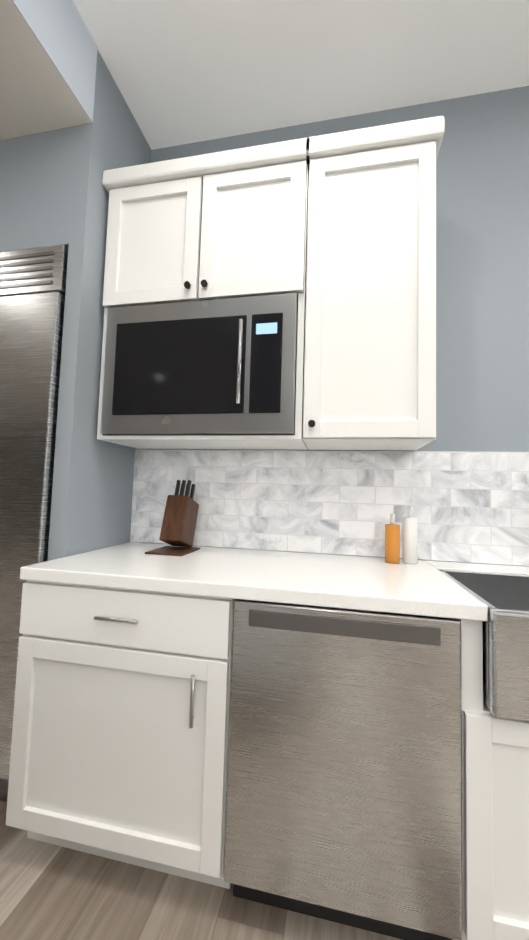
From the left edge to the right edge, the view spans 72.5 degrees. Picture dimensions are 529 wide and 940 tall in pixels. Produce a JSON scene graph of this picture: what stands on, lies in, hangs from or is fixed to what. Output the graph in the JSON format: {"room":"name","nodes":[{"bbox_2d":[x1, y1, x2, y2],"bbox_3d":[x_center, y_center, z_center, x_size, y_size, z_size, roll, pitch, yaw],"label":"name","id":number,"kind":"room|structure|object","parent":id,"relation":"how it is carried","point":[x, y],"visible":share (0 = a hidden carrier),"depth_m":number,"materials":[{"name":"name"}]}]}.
{"room":"kitchen","nodes":[
{"label":"kitchen","id":0,"kind":"room"},
{"bbox_2d":[0,800,450,939],"bbox_3d":[-3.197,1.065,-0.717,11.200,0.060,9.440,1,-4,11],"label":"floor","id":1,"kind":"structure","parent":0,"point":[48,891],"depth_m":1.02,"materials":[{"name":"brown wood"}]},
{"bbox_2d":[0,245,67,801],"bbox_3d":[-1.380,0.180,1.811,1.255,2.135,0.828,1,-4,11],"label":"refrigerator","id":2,"kind":"object","parent":1,"relation":"on","point":[32,291],"visible":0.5,"depth_m":1.39,"materials":[{"name":"silver metal"}]},
{"bbox_2d":[6,574,233,888],"bbox_3d":[-0.393,0.816,1.382,0.704,0.870,0.632,1,-4,11],"label":"base cabinet","id":3,"kind":"object","parent":1,"relation":"on","point":[120,738],"depth_m":1.08,"materials":[{"name":"white wood"}]},
{"bbox_2d":[20,542,487,621],"bbox_3d":[-0.054,0.366,1.341,1.368,0.040,0.642,1,-4,11],"label":"countertop","id":4,"kind":"structure","parent":3,"relation":"on","point":[365,583],"depth_m":1.13,"materials":[{"name":"white stone"}]},
{"bbox_2d":[145,480,199,555],"bbox_3d":[-0.379,0.196,1.577,0.160,0.308,0.246,1,-4,11],"label":"knife block","id":5,"kind":"object","parent":4,"relation":"on","point":[177,533],"visible":1,"depth_m":1.55,"materials":[{"name":"brown wood"}]},
{"bbox_2d":[385,513,405,563],"bbox_3d":[0.512,0.271,1.443,0.056,0.195,0.058,4,-4,-31],"label":"soap bottle","id":6,"kind":"object","parent":4,"relation":"on","point":[392,531],"depth_m":1.42,"materials":[{"name":"orange plastic"}]},
{"bbox_2d":[405,506,417,563],"bbox_3d":[0.585,0.258,1.450,0.056,0.225,0.058,4,-4,-31],"label":"soap bottle","id":7,"kind":"object","parent":4,"relation":"on","point":[409,541],"depth_m":1.43,"materials":[{"name":"white plastic"}]},
{"bbox_2d":[439,570,528,721],"bbox_3d":[1.047,0.491,1.018,0.919,0.250,0.495,1,-4,11],"label":"farmhouse sink","id":8,"kind":"object","parent":4,"relation":"in","point":[504,598],"visible":0.69,"depth_m":0.87,"materials":[{"name":"silver metal"}]},
{"bbox_2d":[224,599,461,939],"bbox_3d":[0.251,0.830,1.246,0.601,0.865,0.631,1,-4,11],"label":"dishwasher","id":9,"kind":"object","parent":1,"relation":"on","point":[343,804],"visible":0.83,"depth_m":0.94,"materials":[{"name":"silver metal"}]},
{"bbox_2d":[451,622,528,939],"bbox_3d":[1.053,0.954,1.085,1.029,0.645,0.632,1,-4,11],"label":"base cabinet","id":10,"kind":"object","parent":1,"relation":"on","point":[494,750],"depth_m":0.88,"materials":[{"name":"white wood"}]},
{"bbox_2d":[0,49,528,565],"bbox_3d":[-3.152,-0.451,-0.621,11.200,2.980,9.440,1,-4,11],"label":"wall","id":11,"kind":"structure","parent":0,"point":[52,191],"depth_m":1.54,"materials":[{"name":"grey"}]},
{"bbox_2d":[103,137,312,315],"bbox_3d":[-0.225,-0.958,1.611,0.848,0.590,0.340,1,-4,11],"label":"upper cabinet","id":12,"kind":"object","parent":11,"relation":"attached to","point":[234,223],"depth_m":1.44,"materials":[{"name":"white wood"}]},
{"bbox_2d":[100,293,297,435],"bbox_3d":[-0.246,-0.396,1.554,0.792,0.530,0.368,1,-4,11],"label":"microwave","id":13,"kind":"object","parent":12,"relation":"attached to","point":[218,367],"visible":0.96,"depth_m":1.40,"materials":[{"name":"silver metal"}]},
{"bbox_2d":[130,449,528,565],"bbox_3d":[1.057,0.155,1.460,3.496,0.458,0.009,1,-4,11],"label":"tile backsplash","id":14,"kind":"structure","parent":11,"relation":"attached to","point":[471,507],"depth_m":1.60,"materials":[{"name":"stone"}]},
{"bbox_2d":[289,116,444,449],"bbox_3d":[0.396,-0.671,1.468,0.487,1.144,0.340,1,-4,11],"label":"upper cabinet","id":15,"kind":"object","parent":11,"relation":"attached to","point":[336,232],"depth_m":1.31,"materials":[{"name":"white wood"}]},
{"bbox_2d":[0,0,528,149],"bbox_3d":[-3.111,-1.813,-0.534,11.200,0.410,9.440,1,-4,11],"label":"ceiling","id":16,"kind":"structure","parent":0,"point":[182,72],"depth_m":1.46,"materials":[{"name":"white paint"}]}
]}

